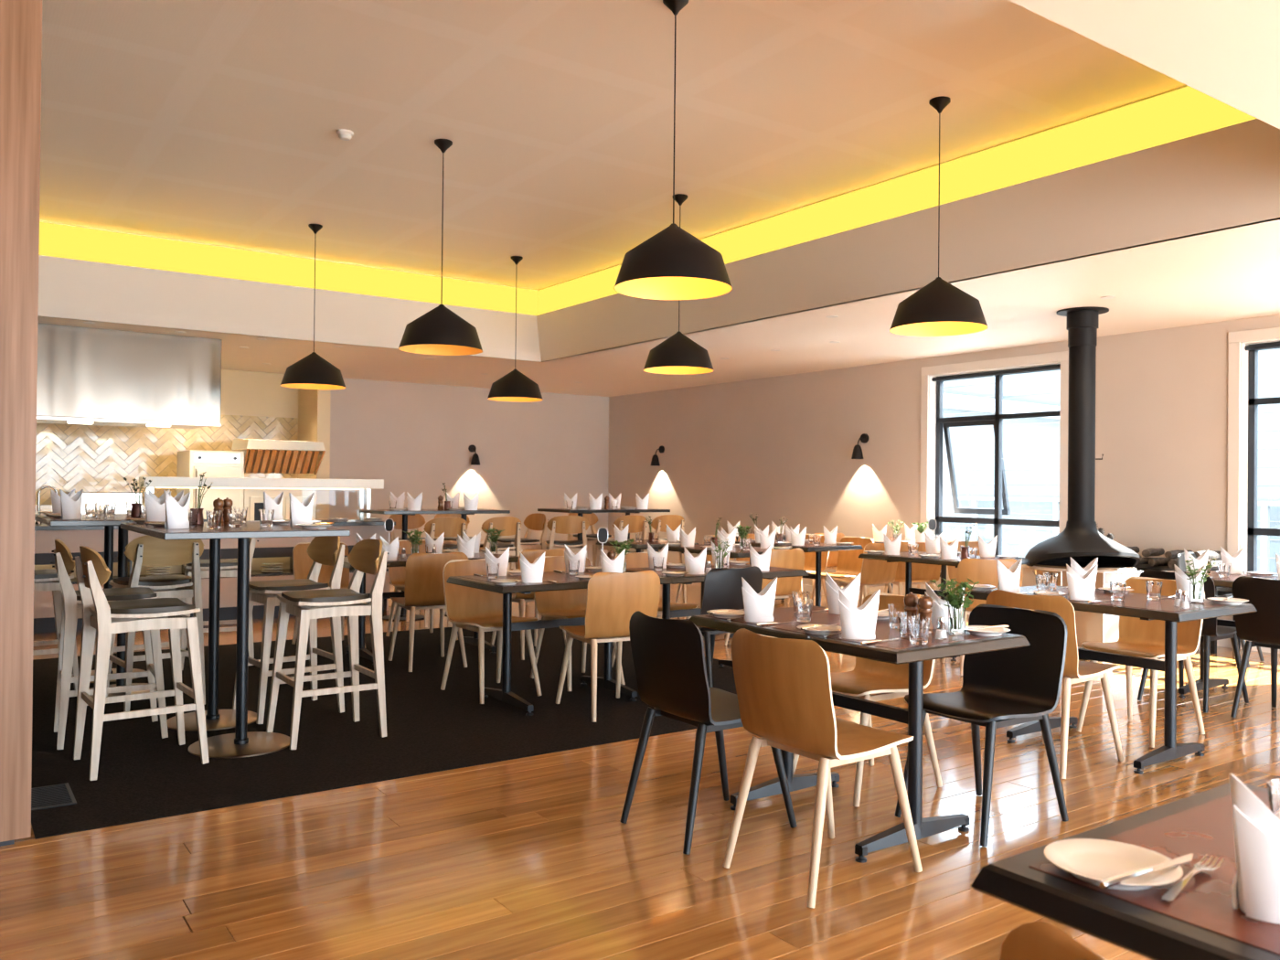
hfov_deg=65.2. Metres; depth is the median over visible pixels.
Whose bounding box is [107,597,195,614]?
cushion
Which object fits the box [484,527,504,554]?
flower vase
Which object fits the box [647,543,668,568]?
napkin
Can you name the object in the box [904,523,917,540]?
napkin
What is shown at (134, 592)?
cushion
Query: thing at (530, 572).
napkin
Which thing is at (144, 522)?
table knife
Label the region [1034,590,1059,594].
table knife
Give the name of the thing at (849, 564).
dining chair
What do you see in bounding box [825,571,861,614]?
napkin
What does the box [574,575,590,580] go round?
plate
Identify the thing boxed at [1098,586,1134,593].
plate
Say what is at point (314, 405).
wall
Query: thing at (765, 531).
napkin
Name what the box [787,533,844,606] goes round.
dining chair
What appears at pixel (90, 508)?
water glass
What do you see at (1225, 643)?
baseboard
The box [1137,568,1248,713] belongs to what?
dining chair
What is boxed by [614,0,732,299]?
pendant lamp
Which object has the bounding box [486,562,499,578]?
water glass
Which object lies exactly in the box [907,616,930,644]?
water glass
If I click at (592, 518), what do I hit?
bar stool
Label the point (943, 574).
dining table
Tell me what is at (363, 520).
dinner plate
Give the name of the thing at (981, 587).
plate
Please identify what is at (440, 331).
pendant lamp
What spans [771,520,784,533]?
napkin
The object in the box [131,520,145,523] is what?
plate
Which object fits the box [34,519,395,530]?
countertop
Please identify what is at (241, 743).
bar table
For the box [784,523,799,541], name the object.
napkin
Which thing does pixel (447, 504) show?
flower vase
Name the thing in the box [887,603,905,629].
water glass
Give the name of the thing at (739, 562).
plate
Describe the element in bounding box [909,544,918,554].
water glass
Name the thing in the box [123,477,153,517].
flower vase
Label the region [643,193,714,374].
pendant lamp
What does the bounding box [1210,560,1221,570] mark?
log
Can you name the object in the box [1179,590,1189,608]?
salt shaker
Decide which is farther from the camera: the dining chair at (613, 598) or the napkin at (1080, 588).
the dining chair at (613, 598)
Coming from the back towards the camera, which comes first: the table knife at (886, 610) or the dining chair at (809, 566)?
the dining chair at (809, 566)
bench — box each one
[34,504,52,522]
[1132,564,1244,653]
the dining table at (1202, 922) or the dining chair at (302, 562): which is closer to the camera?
the dining table at (1202, 922)
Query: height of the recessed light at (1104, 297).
0.004 m
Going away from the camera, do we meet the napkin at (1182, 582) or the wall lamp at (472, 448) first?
the napkin at (1182, 582)
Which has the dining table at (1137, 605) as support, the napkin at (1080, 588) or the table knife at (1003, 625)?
the napkin at (1080, 588)
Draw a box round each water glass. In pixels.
[84,502,97,516]
[94,503,108,519]
[102,502,116,517]
[126,501,138,514]
[138,502,146,517]
[188,507,199,524]
[205,510,223,529]
[227,509,244,527]
[233,506,247,522]
[258,509,274,526]
[388,500,396,508]
[425,544,435,553]
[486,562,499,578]
[565,500,573,509]
[567,559,579,575]
[611,500,618,508]
[635,533,642,542]
[651,532,659,541]
[652,556,663,570]
[703,536,711,545]
[717,554,728,567]
[742,539,750,550]
[776,533,783,542]
[791,590,810,612]
[794,597,813,622]
[808,533,815,543]
[812,535,821,545]
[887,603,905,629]
[889,531,893,540]
[893,533,900,539]
[897,612,919,639]
[907,542,917,553]
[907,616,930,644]
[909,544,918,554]
[930,533,938,540]
[967,547,977,558]
[1034,575,1050,591]
[1043,572,1057,589]
[1109,581,1126,600]
[1145,580,1162,599]
[1217,562,1231,576]
[1266,778,1279,814]
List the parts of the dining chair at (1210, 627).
leg, leg, leg, seat frame, leg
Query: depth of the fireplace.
7.80 m
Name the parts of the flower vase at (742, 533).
glass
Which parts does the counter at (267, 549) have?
panel, panel, panel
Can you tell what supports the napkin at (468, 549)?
on the dining table at (363, 652)
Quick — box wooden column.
[0,0,42,842]
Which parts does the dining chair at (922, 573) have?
leg, seat frame, leg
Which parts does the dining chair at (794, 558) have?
leg, seat frame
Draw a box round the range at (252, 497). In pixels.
[243,488,316,520]
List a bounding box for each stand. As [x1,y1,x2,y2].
[384,518,394,543]
[597,526,607,544]
[928,518,936,554]
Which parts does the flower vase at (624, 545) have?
glass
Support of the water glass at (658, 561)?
on the dining table at (773, 572)
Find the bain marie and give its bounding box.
[64,491,142,513]
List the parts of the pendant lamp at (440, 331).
lamp shade, cord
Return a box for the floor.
[0,572,1279,959]
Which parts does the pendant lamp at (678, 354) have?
lamp shade, cord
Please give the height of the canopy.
0.420 m
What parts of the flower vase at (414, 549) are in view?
glass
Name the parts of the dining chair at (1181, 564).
leg, leg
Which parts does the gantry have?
rail, post, post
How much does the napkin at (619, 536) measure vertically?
0.173 m
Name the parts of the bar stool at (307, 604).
leg, seat rail, leg, seat rail, seat, seat rail, leg, seat rail, backrest, leg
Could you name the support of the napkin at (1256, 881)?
on the dining table at (1202, 922)
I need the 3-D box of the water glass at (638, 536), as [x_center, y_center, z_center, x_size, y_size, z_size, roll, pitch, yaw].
[-0.010,0.562,9.801,0.074,0.088,0.075,0,0,34]
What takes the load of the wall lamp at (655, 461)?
attached to the wall at (773, 448)
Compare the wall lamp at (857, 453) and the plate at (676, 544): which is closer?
the plate at (676, 544)
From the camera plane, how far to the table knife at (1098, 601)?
4.72 m
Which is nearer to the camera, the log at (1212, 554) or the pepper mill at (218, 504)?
the pepper mill at (218, 504)
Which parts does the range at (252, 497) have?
oven door, oven door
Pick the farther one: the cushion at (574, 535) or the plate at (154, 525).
the cushion at (574, 535)
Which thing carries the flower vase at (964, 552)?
on the dining table at (905, 557)
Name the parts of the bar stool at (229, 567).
leg, leg, seat, seat rail, seat rail, leg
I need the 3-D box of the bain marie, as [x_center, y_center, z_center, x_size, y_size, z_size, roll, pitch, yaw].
[-4.863,0.250,9.075,0.600,0.280,0.240,1,0,-35]
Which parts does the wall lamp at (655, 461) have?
lamp shade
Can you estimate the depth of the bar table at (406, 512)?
9.54 m
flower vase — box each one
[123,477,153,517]
[196,471,212,524]
[402,529,425,554]
[442,482,450,510]
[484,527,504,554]
[608,538,634,572]
[645,515,652,541]
[711,516,722,546]
[711,537,730,567]
[736,524,751,549]
[748,513,757,533]
[778,516,788,541]
[887,520,904,540]
[912,521,927,533]
[928,577,979,635]
[960,522,977,557]
[1184,556,1216,603]
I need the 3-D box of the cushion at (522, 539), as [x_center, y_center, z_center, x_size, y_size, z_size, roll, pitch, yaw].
[-1.266,0.635,10.420,0.356,0.044,0.382,1,-1,-37]
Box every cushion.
[33,569,70,578]
[74,586,157,600]
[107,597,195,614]
[112,574,191,586]
[186,558,237,566]
[249,578,328,590]
[281,588,369,602]
[394,537,437,540]
[442,544,457,549]
[443,536,472,541]
[480,542,514,548]
[496,537,539,542]
[545,540,582,544]
[573,533,611,537]
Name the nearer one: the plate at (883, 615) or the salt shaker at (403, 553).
the plate at (883, 615)
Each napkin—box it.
[50,488,74,513]
[59,489,83,519]
[144,490,170,524]
[148,489,170,501]
[163,490,183,502]
[164,491,190,528]
[263,491,283,520]
[288,492,314,527]
[355,533,375,543]
[380,535,399,560]
[389,491,405,508]
[406,491,422,510]
[425,532,444,553]
[445,491,459,508]
[457,533,476,557]
[462,531,480,553]
[463,491,479,510]
[484,546,509,575]
[519,551,545,583]
[564,492,577,508]
[564,544,586,572]
[588,493,602,509]
[599,548,625,573]
[608,492,621,508]
[613,523,629,542]
[635,492,649,509]
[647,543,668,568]
[665,523,681,542]
[679,526,695,546]
[683,546,706,574]
[710,540,731,565]
[716,529,734,550]
[720,526,736,545]
[726,520,740,535]
[741,576,777,622]
[749,544,771,571]
[754,524,768,543]
[759,528,776,548]
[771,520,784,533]
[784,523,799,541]
[789,526,806,545]
[823,525,837,543]
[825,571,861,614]
[838,588,880,639]
[872,523,886,541]
[883,533,901,554]
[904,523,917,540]
[913,525,928,542]
[924,532,942,553]
[924,582,964,629]
[939,536,959,559]
[946,525,959,543]
[977,534,997,557]
[996,558,1022,592]
[1066,563,1098,600]
[1070,557,1098,590]
[1174,564,1205,600]
[1184,548,1208,574]
[1220,546,1245,574]
[1229,773,1279,924]
[1275,554,1279,579]
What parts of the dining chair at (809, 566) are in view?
leg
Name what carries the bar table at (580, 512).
on the floor
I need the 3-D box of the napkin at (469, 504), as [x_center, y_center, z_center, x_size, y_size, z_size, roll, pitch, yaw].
[-1.644,0.207,9.733,0.147,0.173,0.084,1,0,-7]
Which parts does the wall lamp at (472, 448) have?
lamp shade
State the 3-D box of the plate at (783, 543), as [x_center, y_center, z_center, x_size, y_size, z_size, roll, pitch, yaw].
[1.345,0.592,9.336,0.172,0.020,0.172,1,0,-35]
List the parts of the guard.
edge frame, panel, panel, edge frame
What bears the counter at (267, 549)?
on the floor
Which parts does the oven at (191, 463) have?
door handle, control panel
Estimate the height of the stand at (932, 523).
0.294 m
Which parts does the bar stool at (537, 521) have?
leg, seat, leg, seat rail, backrest, leg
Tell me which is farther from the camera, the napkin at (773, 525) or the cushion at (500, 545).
the napkin at (773, 525)
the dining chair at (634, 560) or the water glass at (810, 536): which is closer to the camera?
the dining chair at (634, 560)
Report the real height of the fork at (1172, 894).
0.012 m
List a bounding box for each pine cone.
[1098,527,1105,534]
[1106,533,1114,539]
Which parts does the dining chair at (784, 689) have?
leg, leg, seat frame, leg, leg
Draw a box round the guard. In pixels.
[1060,570,1143,663]
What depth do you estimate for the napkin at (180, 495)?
6.29 m
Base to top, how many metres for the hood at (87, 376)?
0.865 m
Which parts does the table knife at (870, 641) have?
handle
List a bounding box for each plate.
[48,514,60,518]
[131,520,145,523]
[146,569,170,572]
[146,574,165,576]
[147,566,170,569]
[147,571,170,575]
[149,522,164,527]
[260,565,282,567]
[261,562,283,565]
[261,567,283,570]
[261,570,283,573]
[272,520,289,524]
[297,523,331,528]
[327,519,348,521]
[362,517,383,519]
[362,520,383,522]
[388,508,406,511]
[442,550,458,553]
[447,508,463,510]
[490,578,521,585]
[507,570,521,575]
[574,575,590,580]
[575,507,590,509]
[585,566,601,571]
[661,571,688,575]
[664,543,681,545]
[666,563,685,567]
[706,608,744,618]
[728,560,749,565]
[772,546,791,549]
[775,542,791,544]
[796,624,841,634]
[835,542,853,544]
[864,550,885,554]
[876,611,889,619]
[920,554,940,558]
[965,625,1010,636]
[966,584,995,590]
[996,554,1019,558]
[1028,590,1066,596]
[1044,838,1183,890]
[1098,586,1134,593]
[1206,597,1248,604]
[1246,571,1277,575]
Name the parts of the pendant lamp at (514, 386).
lamp shade, cord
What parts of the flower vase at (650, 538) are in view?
pot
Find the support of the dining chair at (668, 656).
on the floor
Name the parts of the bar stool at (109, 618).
leg, seat rail, backrest, leg, seat rail, seat, seat rail, leg, seat rail, leg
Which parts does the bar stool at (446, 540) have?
backrest, seat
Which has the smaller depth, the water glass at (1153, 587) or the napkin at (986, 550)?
the water glass at (1153, 587)
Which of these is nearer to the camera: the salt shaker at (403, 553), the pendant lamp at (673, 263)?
the pendant lamp at (673, 263)
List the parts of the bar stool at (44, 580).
seat rail, seat, leg, leg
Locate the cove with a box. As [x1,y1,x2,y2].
[39,85,1187,290]
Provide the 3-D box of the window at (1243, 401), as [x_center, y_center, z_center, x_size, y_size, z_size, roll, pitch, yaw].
[5.424,-0.153,7.591,0.195,2.130,1.750,1,0,-35]
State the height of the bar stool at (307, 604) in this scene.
0.984 m
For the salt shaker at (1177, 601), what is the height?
0.078 m
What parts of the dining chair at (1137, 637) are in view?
leg, leg, leg, seat frame, leg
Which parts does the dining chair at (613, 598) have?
leg, leg, seat frame, leg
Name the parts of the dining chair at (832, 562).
leg, seat frame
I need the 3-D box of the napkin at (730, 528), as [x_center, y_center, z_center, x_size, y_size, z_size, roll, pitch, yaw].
[1.048,0.540,11.193,0.147,0.173,0.084,1,0,-3]
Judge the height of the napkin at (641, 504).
0.173 m
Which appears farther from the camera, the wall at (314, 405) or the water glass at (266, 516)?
the wall at (314, 405)
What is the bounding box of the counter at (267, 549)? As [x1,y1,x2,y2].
[33,519,395,633]
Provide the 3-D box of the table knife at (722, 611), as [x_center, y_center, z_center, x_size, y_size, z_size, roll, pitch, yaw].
[0.358,0.532,4.067,0.210,0.011,0.015,1,-1,-39]
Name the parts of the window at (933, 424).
sash frame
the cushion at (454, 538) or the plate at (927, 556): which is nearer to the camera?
the plate at (927, 556)
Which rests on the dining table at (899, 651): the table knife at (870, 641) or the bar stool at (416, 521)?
the table knife at (870, 641)
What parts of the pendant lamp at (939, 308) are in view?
lamp shade, cord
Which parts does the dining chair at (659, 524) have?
leg, backrest, leg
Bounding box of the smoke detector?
[336,128,353,140]
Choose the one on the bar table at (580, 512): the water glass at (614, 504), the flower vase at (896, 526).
the water glass at (614, 504)
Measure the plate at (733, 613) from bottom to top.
0.020 m
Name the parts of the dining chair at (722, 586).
leg, leg, seat frame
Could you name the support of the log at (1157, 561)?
on the bench at (1141, 567)
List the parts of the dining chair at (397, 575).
leg, seat frame, leg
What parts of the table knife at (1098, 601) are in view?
handle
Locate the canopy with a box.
[231,438,325,475]
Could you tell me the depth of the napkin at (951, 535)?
9.85 m
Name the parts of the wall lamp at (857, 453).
lamp shade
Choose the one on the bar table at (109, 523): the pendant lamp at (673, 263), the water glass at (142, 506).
the water glass at (142, 506)
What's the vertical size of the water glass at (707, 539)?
0.088 m
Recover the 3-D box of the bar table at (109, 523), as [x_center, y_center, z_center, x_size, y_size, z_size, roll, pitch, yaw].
[-3.305,0.756,6.295,0.820,1.051,1.270,1,0,-35]
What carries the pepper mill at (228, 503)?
on the bar table at (241, 743)
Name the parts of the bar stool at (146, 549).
leg, leg, seat, seat rail, backrest, seat rail, leg, seat rail, leg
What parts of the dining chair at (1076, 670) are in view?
leg, seat frame, leg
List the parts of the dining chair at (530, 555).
leg, leg, seat frame, leg, leg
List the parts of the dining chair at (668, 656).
leg, leg, seat frame, leg, leg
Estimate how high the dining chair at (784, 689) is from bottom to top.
0.805 m
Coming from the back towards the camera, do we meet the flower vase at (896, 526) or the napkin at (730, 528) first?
the napkin at (730, 528)
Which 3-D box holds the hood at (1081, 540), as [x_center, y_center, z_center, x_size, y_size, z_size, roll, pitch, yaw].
[3.476,0.504,7.884,0.832,0.360,0.832,1,0,-35]
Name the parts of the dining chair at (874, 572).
leg, seat frame, leg, leg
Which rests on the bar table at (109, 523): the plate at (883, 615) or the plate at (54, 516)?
the plate at (54, 516)
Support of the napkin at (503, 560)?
on the dining table at (565, 581)
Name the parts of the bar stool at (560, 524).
leg, seat, seat rail, backrest, leg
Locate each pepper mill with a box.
[213,497,223,525]
[223,497,233,523]
[437,495,443,510]
[604,495,608,509]
[607,550,615,560]
[903,591,917,612]
[917,594,933,634]
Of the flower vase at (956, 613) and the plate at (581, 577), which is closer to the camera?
the flower vase at (956, 613)
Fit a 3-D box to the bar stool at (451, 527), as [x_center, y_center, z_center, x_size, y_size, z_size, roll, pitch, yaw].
[-1.855,0.827,9.219,0.434,0.984,0.504,1,0,-33]
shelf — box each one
[34,556,289,577]
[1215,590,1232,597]
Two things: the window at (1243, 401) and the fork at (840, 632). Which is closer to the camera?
the fork at (840, 632)
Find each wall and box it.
[35,369,608,565]
[297,388,330,520]
[608,314,1279,620]
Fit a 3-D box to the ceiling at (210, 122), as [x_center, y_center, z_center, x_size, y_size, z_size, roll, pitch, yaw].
[-2.514,-2.370,5.672,9.360,0.080,8.750,1,0,-35]
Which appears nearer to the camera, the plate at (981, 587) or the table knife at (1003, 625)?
the table knife at (1003, 625)
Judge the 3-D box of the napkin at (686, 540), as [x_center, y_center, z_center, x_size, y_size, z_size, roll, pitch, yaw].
[0.420,0.502,8.819,0.147,0.173,0.084,0,0,12]
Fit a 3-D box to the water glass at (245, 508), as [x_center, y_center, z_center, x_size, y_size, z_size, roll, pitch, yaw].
[-2.184,0.192,5.470,0.074,0.088,0.075,1,0,8]
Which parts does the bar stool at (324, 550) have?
leg, seat rail, seat rail, leg, seat rail, seat, leg, backrest, leg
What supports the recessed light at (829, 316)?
in the ceiling at (1228, 51)
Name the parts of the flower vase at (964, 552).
pot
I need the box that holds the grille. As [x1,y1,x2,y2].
[31,782,76,810]
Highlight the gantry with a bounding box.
[138,476,383,522]
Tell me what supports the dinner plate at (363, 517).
on the dinner plate
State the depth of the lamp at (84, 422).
9.76 m
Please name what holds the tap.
on the counter at (267, 549)
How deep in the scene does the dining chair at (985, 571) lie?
6.87 m
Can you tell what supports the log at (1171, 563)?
on the bench at (1141, 567)
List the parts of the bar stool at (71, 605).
leg, backrest, leg, seat rail, seat, leg, leg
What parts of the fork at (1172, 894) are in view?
handle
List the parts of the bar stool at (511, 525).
leg, seat, backrest, seat rail, leg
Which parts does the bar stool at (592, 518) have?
leg, backrest, seat, seat rail, leg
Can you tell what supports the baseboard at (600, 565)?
attached to the wall at (415, 438)
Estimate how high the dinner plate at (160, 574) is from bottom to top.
0.011 m
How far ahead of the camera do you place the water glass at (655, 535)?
9.89 m
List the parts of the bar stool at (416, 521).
leg, backrest, leg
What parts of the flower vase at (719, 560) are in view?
glass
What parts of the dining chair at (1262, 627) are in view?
leg, seat frame, leg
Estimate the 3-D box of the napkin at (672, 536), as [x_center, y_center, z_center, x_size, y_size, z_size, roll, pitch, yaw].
[0.331,0.524,9.918,0.147,0.173,0.084,1,0,3]
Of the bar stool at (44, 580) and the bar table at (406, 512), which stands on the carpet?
the bar stool at (44, 580)
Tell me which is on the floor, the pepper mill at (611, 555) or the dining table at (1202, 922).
the dining table at (1202, 922)
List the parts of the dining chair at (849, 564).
leg, seat frame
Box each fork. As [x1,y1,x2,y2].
[822,631,842,637]
[1162,853,1224,902]
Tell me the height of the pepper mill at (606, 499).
0.143 m
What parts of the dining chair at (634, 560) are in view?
leg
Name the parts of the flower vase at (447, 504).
pot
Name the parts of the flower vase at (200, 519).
pot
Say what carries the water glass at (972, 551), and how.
on the dining table at (905, 557)
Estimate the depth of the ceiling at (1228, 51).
7.90 m
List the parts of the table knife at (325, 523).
handle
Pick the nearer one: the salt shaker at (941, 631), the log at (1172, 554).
the salt shaker at (941, 631)
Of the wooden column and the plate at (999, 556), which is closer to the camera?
the wooden column
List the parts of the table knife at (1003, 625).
handle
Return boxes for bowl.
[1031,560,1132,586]
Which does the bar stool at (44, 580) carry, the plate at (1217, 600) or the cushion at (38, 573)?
the cushion at (38, 573)
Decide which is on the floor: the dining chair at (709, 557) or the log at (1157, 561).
the dining chair at (709, 557)
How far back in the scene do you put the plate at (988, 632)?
3.65 m
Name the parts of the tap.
spout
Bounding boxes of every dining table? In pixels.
[336,551,518,665]
[446,569,671,715]
[596,539,699,552]
[626,563,808,667]
[657,544,775,641]
[688,605,1029,863]
[735,540,863,606]
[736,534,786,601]
[858,551,1030,661]
[874,539,946,600]
[966,585,1257,774]
[970,782,1279,959]
[1178,571,1278,697]
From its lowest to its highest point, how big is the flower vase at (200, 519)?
0.278 m
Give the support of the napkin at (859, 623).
on the dining table at (899, 651)
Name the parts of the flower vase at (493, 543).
glass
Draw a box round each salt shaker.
[400,547,405,558]
[705,560,711,573]
[934,616,947,639]
[1173,588,1182,606]
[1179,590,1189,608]
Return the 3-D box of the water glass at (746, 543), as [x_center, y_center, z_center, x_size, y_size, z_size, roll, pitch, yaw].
[0.894,0.546,8.395,0.074,0.088,0.075,0,0,22]
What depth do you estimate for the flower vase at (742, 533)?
8.58 m
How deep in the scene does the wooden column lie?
3.51 m
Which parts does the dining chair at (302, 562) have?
leg, leg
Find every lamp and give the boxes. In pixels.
[67,421,93,424]
[146,424,170,426]
[280,224,345,389]
[398,138,482,355]
[468,444,479,465]
[487,256,543,401]
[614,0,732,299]
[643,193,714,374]
[650,446,664,465]
[851,433,868,458]
[889,96,987,336]
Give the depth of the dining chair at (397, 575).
8.35 m
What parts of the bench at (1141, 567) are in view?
leg, leg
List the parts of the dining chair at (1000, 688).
leg, leg, seat frame, leg, leg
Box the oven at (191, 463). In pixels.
[176,449,244,519]
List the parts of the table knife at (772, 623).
handle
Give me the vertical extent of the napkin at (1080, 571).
0.173 m
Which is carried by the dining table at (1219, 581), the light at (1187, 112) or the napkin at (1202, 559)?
the napkin at (1202, 559)
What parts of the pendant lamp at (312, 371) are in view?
lamp shade, cord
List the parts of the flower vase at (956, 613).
glass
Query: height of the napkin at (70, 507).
0.173 m
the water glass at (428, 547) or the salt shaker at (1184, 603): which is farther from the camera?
the water glass at (428, 547)
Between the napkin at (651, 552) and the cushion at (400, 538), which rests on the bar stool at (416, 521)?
the cushion at (400, 538)
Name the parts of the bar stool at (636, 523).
leg, seat rail, leg, backrest, leg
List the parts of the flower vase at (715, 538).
pot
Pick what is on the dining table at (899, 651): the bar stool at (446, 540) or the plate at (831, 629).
the plate at (831, 629)
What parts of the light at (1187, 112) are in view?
diffuser panel, diffuser panel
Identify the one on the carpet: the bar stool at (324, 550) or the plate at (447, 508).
the bar stool at (324, 550)
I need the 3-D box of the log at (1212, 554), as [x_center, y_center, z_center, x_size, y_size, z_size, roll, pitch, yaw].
[4.616,0.613,8.115,0.322,0.091,0.096,1,0,-28]
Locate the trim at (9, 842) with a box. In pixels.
[0,839,14,846]
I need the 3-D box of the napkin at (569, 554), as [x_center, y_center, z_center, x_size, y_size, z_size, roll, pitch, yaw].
[-0.409,0.494,6.322,0.147,0.173,0.084,0,0,13]
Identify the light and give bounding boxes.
[38,85,1257,315]
[825,315,838,318]
[1100,296,1115,298]
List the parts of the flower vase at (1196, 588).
glass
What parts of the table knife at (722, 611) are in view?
handle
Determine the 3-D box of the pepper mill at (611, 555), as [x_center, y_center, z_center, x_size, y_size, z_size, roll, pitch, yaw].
[-0.181,0.512,6.293,0.058,0.143,0.058,1,0,-35]
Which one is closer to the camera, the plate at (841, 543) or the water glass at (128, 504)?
the water glass at (128, 504)
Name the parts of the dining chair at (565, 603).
leg, seat frame, leg, leg, leg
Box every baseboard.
[507,560,601,570]
[802,584,1279,653]
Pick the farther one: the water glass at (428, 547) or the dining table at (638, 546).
the dining table at (638, 546)
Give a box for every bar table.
[34,513,206,698]
[120,521,350,757]
[358,508,510,620]
[537,508,670,552]
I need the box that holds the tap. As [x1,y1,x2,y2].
[34,485,58,523]
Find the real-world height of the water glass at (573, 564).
0.088 m
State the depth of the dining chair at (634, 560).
7.12 m
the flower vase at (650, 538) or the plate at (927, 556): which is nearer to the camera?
the plate at (927, 556)
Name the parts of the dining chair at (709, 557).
leg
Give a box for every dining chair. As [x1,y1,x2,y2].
[291,541,365,648]
[385,539,458,639]
[388,552,468,671]
[440,558,542,703]
[489,547,565,660]
[530,555,625,691]
[555,570,660,722]
[611,551,697,667]
[619,610,797,854]
[674,534,736,603]
[677,565,762,687]
[722,628,922,907]
[724,547,804,645]
[736,533,768,564]
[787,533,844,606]
[793,592,942,806]
[800,533,829,607]
[810,535,874,601]
[832,543,897,607]
[883,541,941,597]
[894,603,1068,846]
[941,558,1022,675]
[946,541,979,590]
[982,589,1123,778]
[999,920,1105,959]
[1076,576,1205,747]
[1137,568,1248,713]
[1177,552,1264,667]
[1230,576,1279,717]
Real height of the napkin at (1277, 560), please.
0.173 m
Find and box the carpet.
[31,619,870,839]
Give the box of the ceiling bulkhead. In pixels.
[38,118,1279,362]
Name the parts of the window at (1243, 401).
frame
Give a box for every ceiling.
[37,0,1279,396]
[39,0,1185,289]
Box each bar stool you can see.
[32,569,78,690]
[50,539,168,749]
[70,545,209,780]
[105,534,205,711]
[181,537,258,670]
[232,536,347,724]
[266,538,390,749]
[389,513,437,590]
[405,517,468,627]
[434,513,482,544]
[479,516,522,617]
[496,512,548,604]
[544,515,589,557]
[567,512,614,565]
[593,514,647,566]
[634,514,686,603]
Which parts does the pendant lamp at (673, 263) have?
lamp shade, cord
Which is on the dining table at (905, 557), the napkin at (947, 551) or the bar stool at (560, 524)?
the napkin at (947, 551)
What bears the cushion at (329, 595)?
on the bar stool at (307, 604)
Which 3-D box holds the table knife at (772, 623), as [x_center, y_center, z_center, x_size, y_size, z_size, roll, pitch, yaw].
[0.529,0.551,3.857,0.210,0.011,0.015,1,0,-34]
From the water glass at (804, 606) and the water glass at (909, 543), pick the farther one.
the water glass at (909, 543)
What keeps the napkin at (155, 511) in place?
on the bar table at (241, 743)
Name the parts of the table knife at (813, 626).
handle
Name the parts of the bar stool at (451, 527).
leg, leg, backrest, leg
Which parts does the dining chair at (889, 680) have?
leg, leg, leg, seat frame, leg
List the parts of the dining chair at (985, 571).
leg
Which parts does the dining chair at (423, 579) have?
leg, leg, seat frame, leg, leg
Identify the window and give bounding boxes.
[919,351,1068,567]
[1226,326,1279,590]
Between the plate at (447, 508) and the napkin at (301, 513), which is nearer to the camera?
the napkin at (301, 513)
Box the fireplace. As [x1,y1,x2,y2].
[1024,306,1140,659]
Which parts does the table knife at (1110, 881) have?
handle, blade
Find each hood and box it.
[36,322,221,428]
[1024,520,1140,566]
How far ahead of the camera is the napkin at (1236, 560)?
6.45 m
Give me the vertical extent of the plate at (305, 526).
0.020 m
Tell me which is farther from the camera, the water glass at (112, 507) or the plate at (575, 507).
the plate at (575, 507)
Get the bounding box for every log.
[1127,546,1139,553]
[1137,556,1154,565]
[1141,547,1164,556]
[1148,557,1177,566]
[1164,549,1193,558]
[1168,558,1177,569]
[1193,550,1221,560]
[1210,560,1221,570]
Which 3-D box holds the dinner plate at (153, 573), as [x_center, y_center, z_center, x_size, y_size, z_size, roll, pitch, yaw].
[-4.348,0.844,9.034,0.200,0.011,0.200,1,0,-35]
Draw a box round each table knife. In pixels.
[37,511,53,512]
[126,518,145,520]
[144,522,164,523]
[295,522,334,524]
[497,578,517,582]
[708,608,744,614]
[756,620,796,626]
[800,623,837,629]
[860,638,898,644]
[877,608,888,612]
[965,624,1008,629]
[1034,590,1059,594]
[1088,599,1113,603]
[1098,853,1193,888]
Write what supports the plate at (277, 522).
on the bar table at (241, 743)
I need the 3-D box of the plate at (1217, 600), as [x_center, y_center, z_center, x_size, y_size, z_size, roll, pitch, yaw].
[2.785,0.574,4.736,0.172,0.020,0.172,1,0,-35]
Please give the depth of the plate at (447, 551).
7.90 m
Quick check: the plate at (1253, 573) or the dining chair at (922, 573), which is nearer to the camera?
the plate at (1253, 573)
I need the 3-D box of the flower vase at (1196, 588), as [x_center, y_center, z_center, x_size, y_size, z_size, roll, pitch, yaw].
[2.655,0.474,4.744,0.140,0.217,0.163,1,0,-36]
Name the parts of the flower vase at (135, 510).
pot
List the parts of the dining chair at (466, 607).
leg, seat frame, leg, leg, leg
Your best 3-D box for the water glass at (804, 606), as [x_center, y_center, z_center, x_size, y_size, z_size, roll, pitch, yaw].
[0.644,0.513,3.939,0.074,0.088,0.075,0,0,14]
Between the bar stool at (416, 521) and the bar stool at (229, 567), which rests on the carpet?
the bar stool at (229, 567)
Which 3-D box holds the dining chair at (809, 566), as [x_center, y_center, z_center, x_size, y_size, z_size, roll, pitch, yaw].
[1.614,0.959,10.161,0.534,0.805,0.443,1,0,-35]
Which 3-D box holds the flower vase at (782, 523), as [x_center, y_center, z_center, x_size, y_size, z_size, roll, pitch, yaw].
[1.378,0.477,9.691,0.099,0.255,0.183,1,0,-17]
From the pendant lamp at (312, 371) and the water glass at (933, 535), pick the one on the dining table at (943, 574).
the water glass at (933, 535)

